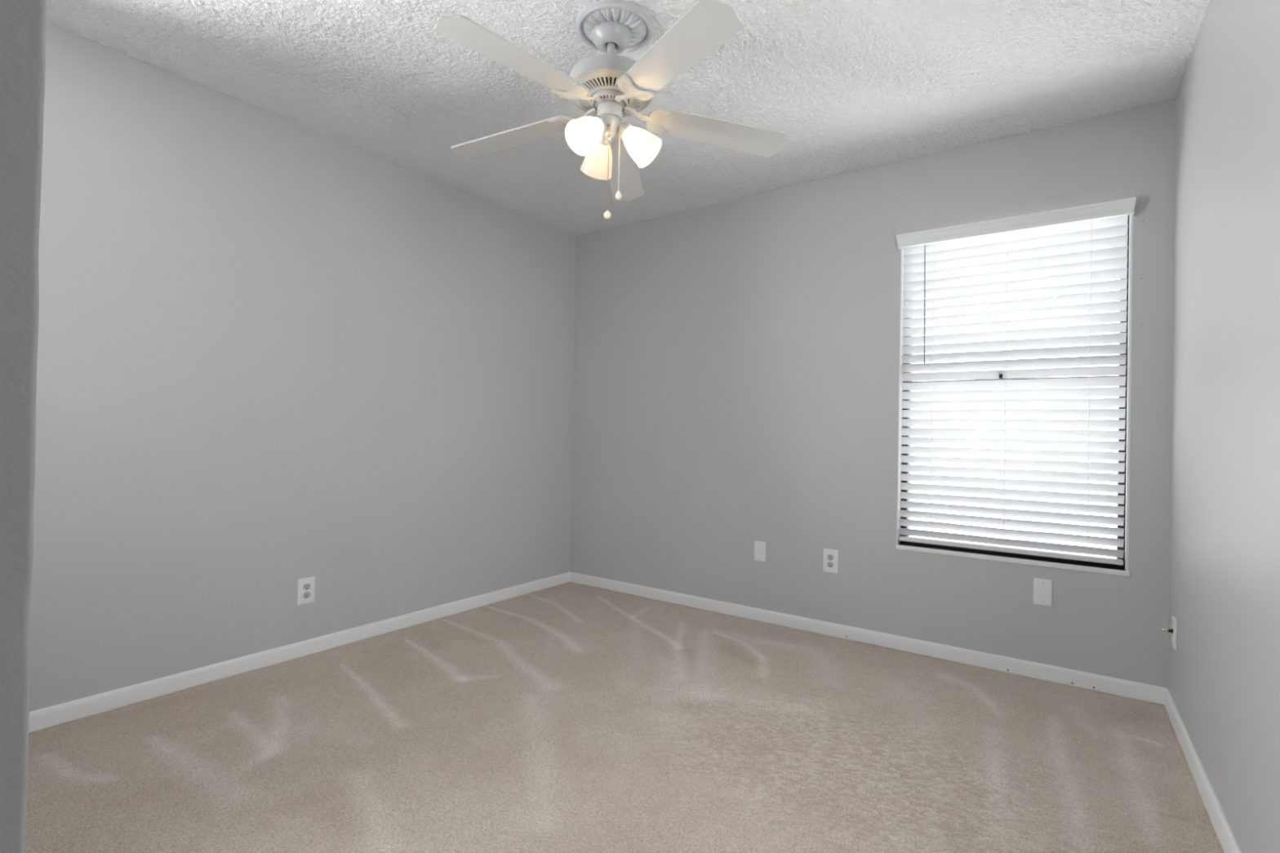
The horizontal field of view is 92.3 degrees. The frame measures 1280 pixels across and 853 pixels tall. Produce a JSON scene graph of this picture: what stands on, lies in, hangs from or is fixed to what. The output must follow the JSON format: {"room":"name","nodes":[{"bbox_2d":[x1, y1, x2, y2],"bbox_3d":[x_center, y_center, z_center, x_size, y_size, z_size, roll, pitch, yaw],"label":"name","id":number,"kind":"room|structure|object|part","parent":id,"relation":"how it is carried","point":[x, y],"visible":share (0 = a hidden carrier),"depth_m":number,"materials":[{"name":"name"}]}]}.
{"room":"empty bedroom","nodes":[
{"label":"empty bedroom","id":0,"kind":"room"},
{"bbox_2d":[0,0,46,852],"bbox_3d":[-1.013,-0.189,0.763,3.406,2.530,0.126,1,0,35],"label":"wall","id":1,"kind":"structure","parent":0,"point":[22,22],"depth_m":0.39,"materials":[{"name":"grey paint"}]},
{"bbox_2d":[29,22,576,711],"bbox_3d":[-1.498,-0.212,3.048,0.150,2.650,3.702,1,0,36],"label":"wall","id":2,"kind":"structure","parent":0,"point":[274,352],"depth_m":2.69,"materials":[{"name":"grey paint"}]},
{"bbox_2d":[28,571,569,733],"bbox_3d":[-1.418,1.031,3.041,0.014,0.067,3.180,1,0,36],"label":"baseboard","id":3,"kind":"structure","parent":2,"relation":"attached to","point":[60,713],"depth_m":2.67,"materials":[{"name":"white paint"}]},
{"bbox_2d":[297,576,315,605],"bbox_3d":[-1.550,0.763,2.859,0.007,0.120,0.078,1,0,36],"label":"wall outlet","id":4,"kind":"object","parent":2,"relation":"attached to","point":[306,586],"visible":1,"depth_m":2.86,"materials":[{"name":"white plastic"}]},
{"bbox_2d":[302,591,310,598],"bbox_3d":[-1.548,0.783,2.858,0.002,0.028,0.034,1,0,36],"label":"receptacle","id":5,"kind":"object","parent":4,"relation":"attached to","point":[305,594],"depth_m":2.86,"materials":[{"name":"white plastic"}]},
{"bbox_2d":[302,583,311,590],"bbox_3d":[-1.548,0.744,2.858,0.002,0.028,0.034,1,0,36],"label":"receptacle","id":6,"kind":"object","parent":4,"relation":"attached to","point":[305,586],"depth_m":2.86,"materials":[{"name":"white plastic"}]},
{"bbox_2d":[25,582,1224,852],"bbox_3d":[-0.497,1.073,1.479,3.400,0.008,4.720,1,0,35],"label":"floor","id":7,"kind":"structure","parent":0,"point":[569,717],"depth_m":2.03,"materials":[{"name":"beige carpet"}]},
{"bbox_2d":[45,0,1209,235],"bbox_3d":[-0.434,-1.447,1.502,3.700,0.164,5.050,1,0,35],"label":"ceiling","id":8,"kind":"structure","parent":0,"point":[851,86],"depth_m":2.38,"materials":[{"name":"white paint"}]},
{"bbox_2d":[434,0,786,218],"bbox_3d":[-0.077,-1.033,2.065,1.240,0.669,1.194,1,0,-31],"label":"ceiling fan","id":9,"kind":"object","parent":8,"relation":"hanging from","point":[611,87],"visible":1,"depth_m":2.05,"materials":[{"name":"white metal"}]},
{"bbox_3d":[-0.473,-1.062,2.267,0.502,0.006,0.138,-4,5,23],"label":"blade","id":10,"kind":"part","parent":9,"relation":"part of","materials":[{"name":"grey wood"}]},
{"bbox_3d":[-0.366,-1.081,1.809,0.138,0.006,0.502,12,9,40],"label":"blade","id":11,"kind":"part","parent":9,"relation":"part of","materials":[{"name":"white wood"}]},
{"bbox_3d":[-0.175,-0.962,2.021,0.116,0.142,0.143,-1,-3,35],"label":"lamp shade","id":12,"kind":"part","parent":9,"relation":"part of","materials":[{"name":"white glass"}]},
{"bbox_3d":[-0.160,-0.983,2.039,0.054,0.073,0.074,-1,-3,35],"label":"bulb","id":13,"kind":"part","parent":9,"relation":"part of","materials":[{"name":"white glass"}]},
{"bbox_3d":[-0.145,-0.953,2.219,0.137,0.142,0.122,-1,-3,35],"label":"lamp shade","id":14,"kind":"part","parent":9,"relation":"part of","materials":[{"name":"white glass"}]},
{"bbox_2d":[593,115,605,131],"bbox_3d":[-0.137,-1.016,2.069,0.055,0.061,0.062,1,0,37],"label":"socket","id":15,"kind":"object","parent":9,"relation":"attached to","point":[602,119],"depth_m":2.04,"materials":[{"name":"grey"}]},
{"bbox_2d":[599,134,611,146],"bbox_3d":[-0.124,-1.012,2.161,0.061,0.062,0.056,1,0,33],"label":"socket","id":16,"kind":"object","parent":9,"relation":"attached to","point":[604,140],"depth_m":2.14,"materials":[{"name":"grey"}]},
{"bbox_3d":[-0.110,-0.713,2.071,0.025,0.028,0.025,-1,-3,35],"label":"pull knob","id":17,"kind":"part","parent":9,"relation":"part of","materials":[{"name":"beige"}]},
{"bbox_3d":[-0.107,-0.869,2.072,0.004,0.294,0.003,1,0,5],"label":"pull chain","id":18,"kind":"part","parent":9,"relation":"part of","materials":[{"name":"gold metal"}]},
{"bbox_3d":[-0.073,-0.788,2.095,0.021,0.030,0.021,-1,-3,35],"label":"pull knob","id":19,"kind":"part","parent":9,"relation":"part of","materials":[{"name":"beige"}]},
{"bbox_3d":[-0.071,-0.904,2.096,0.004,0.202,0.003,1,0,5],"label":"pull chain","id":20,"kind":"part","parent":9,"relation":"part of","materials":[{"name":"beige metal"}]},
{"bbox_2d":[617,121,632,139],"bbox_3d":[-0.051,-1.013,2.099,0.061,0.062,0.056,1,0,-23],"label":"socket","id":21,"kind":"object","parent":9,"relation":"attached to","point":[624,130],"depth_m":2.08,"materials":[{"name":"grey"}]},
{"bbox_3d":[-0.070,-1.043,2.510,0.138,0.006,0.502,-9,-7,4],"label":"blade","id":22,"kind":"part","parent":9,"relation":"part of","materials":[{"name":"grey"}]},
{"bbox_3d":[0.011,-0.955,2.098,0.139,0.142,0.118,-1,-3,35],"label":"lamp shade","id":23,"kind":"part","parent":9,"relation":"part of","materials":[{"name":"white glass"}]},
{"bbox_3d":[0.103,-1.073,1.769,0.138,0.006,0.502,14,-5,-31],"label":"blade","id":24,"kind":"part","parent":9,"relation":"part of","materials":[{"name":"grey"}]},
{"bbox_3d":[0.286,-1.050,2.202,0.502,0.006,0.138,6,-14,-13],"label":"blade","id":25,"kind":"part","parent":9,"relation":"part of","materials":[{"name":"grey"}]},
{"bbox_2d":[576,0,653,53],"bbox_3d":[-0.086,-1.359,2.105,0.264,0.027,0.264,1,0,35],"label":"ceiling medallion","id":26,"kind":"object","parent":8,"relation":"attached to","point":[639,22],"visible":0.7,"depth_m":2.05,"materials":[{"name":"grey paint"}]},
{"bbox_2d":[569,97,1175,688],"bbox_3d":[0.900,-0.166,3.503,3.516,2.650,0.201,1,0,35],"label":"wall","id":27,"kind":"structure","parent":0,"point":[736,362],"depth_m":3.32,"materials":[{"name":"grey paint"}]},
{"bbox_2d":[754,540,765,561],"bbox_3d":[0.684,0.712,3.511,0.071,0.113,0.007,1,0,35],"label":"blank wall plate","id":28,"kind":"object","parent":27,"relation":"attached to","point":[759,546],"visible":1,"depth_m":3.51,"materials":[{"name":"white plastic"}]},
{"bbox_2d":[822,548,838,573],"bbox_3d":[1.015,0.717,3.279,0.079,0.125,0.007,1,0,35],"label":"wall outlet","id":29,"kind":"object","parent":27,"relation":"attached to","point":[830,557],"visible":1,"depth_m":3.28,"materials":[{"name":"white plastic"}]},
{"bbox_2d":[826,561,833,567],"bbox_3d":[1.014,0.737,3.277,0.034,0.028,0.002,1,0,35],"label":"receptacle","id":30,"kind":"object","parent":29,"relation":"attached to","point":[829,564],"depth_m":3.28,"materials":[{"name":"white plastic"}]},
{"bbox_2d":[826,554,833,559],"bbox_3d":[1.014,0.698,3.277,0.034,0.028,0.002,1,0,35],"label":"receptacle","id":31,"kind":"object","parent":29,"relation":"attached to","point":[829,557],"depth_m":3.28,"materials":[{"name":"white plastic"}]},
{"bbox_2d":[569,571,1166,704],"bbox_3d":[0.816,1.074,3.408,3.216,0.067,0.014,1,0,35],"label":"baseboard","id":32,"kind":"structure","parent":27,"relation":"attached to","point":[1126,688],"depth_m":3.05,"materials":[{"name":"white paint"}]},
{"bbox_2d":[896,544,1129,576],"bbox_3d":[1.667,0.610,2.832,0.920,0.022,0.019,1,0,35],"label":"trim","id":33,"kind":"structure","parent":27,"relation":"attached to","point":[1013,560],"depth_m":2.79,"materials":[{"name":"white paint"}]},
{"bbox_2d":[898,214,1128,570],"bbox_3d":[1.719,-0.159,2.894,0.913,1.561,0.118,1,0,35],"label":"window","id":34,"kind":"structure","parent":27,"relation":"in","point":[902,543],"depth_m":2.76,"materials":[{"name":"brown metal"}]},
{"bbox_3d":[1.727,-0.209,2.904,0.845,0.030,0.045,1,0,35],"label":"meeting rail","id":35,"kind":"part","parent":34,"relation":"part of","materials":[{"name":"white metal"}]},
{"bbox_2d":[895,196,1136,564],"bbox_3d":[1.676,-0.186,2.838,0.934,1.530,0.116,1,0,35],"label":"window blind","id":36,"kind":"object","parent":34,"relation":"attached to","point":[1053,246],"visible":1,"depth_m":2.82,"materials":[{"name":"white paint"}]},
{"bbox_3d":[1.442,-0.171,3.032,0.010,1.486,0.053,1,0,35],"label":"ladder cord","id":37,"kind":"part","parent":36,"relation":"part of","materials":[{"name":"white fabric"}]},
{"bbox_3d":[1.696,-0.167,2.853,0.010,1.486,0.053,1,0,35],"label":"ladder cord","id":38,"kind":"part","parent":36,"relation":"part of","materials":[{"name":"white fabric"}]},
{"bbox_3d":[1.679,0.570,2.858,0.890,0.018,0.049,1,0,35],"label":"rail","id":39,"kind":"part","parent":36,"relation":"part of","materials":[{"name":"white plastic"}]},
{"bbox_3d":[1.952,-0.164,2.674,0.010,1.486,0.053,1,0,35],"label":"ladder cord","id":40,"kind":"part","parent":36,"relation":"part of","materials":[{"name":"white fabric"}]},
{"bbox_2d":[896,214,1133,571],"bbox_3d":[1.707,-0.161,2.876,0.915,1.561,0.101,1,0,35],"label":"trim","id":41,"kind":"structure","parent":27,"relation":"attached to","point":[1131,218],"depth_m":2.59,"materials":[{"name":"white paint"}]},
{"bbox_2d":[1033,577,1052,606],"bbox_3d":[1.790,0.737,2.735,0.070,0.117,0.007,1,0,35],"label":"blank wall plate","id":42,"kind":"object","parent":27,"relation":"attached to","point":[1042,588],"visible":1,"depth_m":2.73,"materials":[{"name":"white plastic"}]},
{"bbox_2d":[1168,0,1279,852],"bbox_3d":[0.932,-0.185,0.551,0.150,2.650,5.003,1,0,34],"label":"wall","id":43,"kind":"structure","parent":0,"point":[1224,668],"depth_m":1.66,"materials":[{"name":"grey paint"}]},
{"bbox_2d":[1160,615,1177,649],"bbox_3d":[2.035,0.790,2.371,0.041,0.116,0.072,1,0,34],"label":"cable wall plate","id":44,"kind":"object","parent":43,"relation":"attached to","point":[1173,630],"visible":1,"depth_m":2.35,"materials":[{"name":"white plastic"}]},
{"bbox_3d":[2.050,0.790,2.362,0.007,0.116,0.072,1,0,34],"label":"plate","id":45,"kind":"part","parent":44,"relation":"part of","materials":[{"name":"white plastic"}]},
{"bbox_2d":[1164,688,1241,852],"bbox_3d":[1.240,1.067,1.177,0.014,0.067,3.181,1,0,34],"label":"baseboard","id":46,"kind":"structure","parent":43,"relation":"attached to","point":[1224,834],"depth_m":1.84,"materials":[{"name":"white paint"}]}
]}

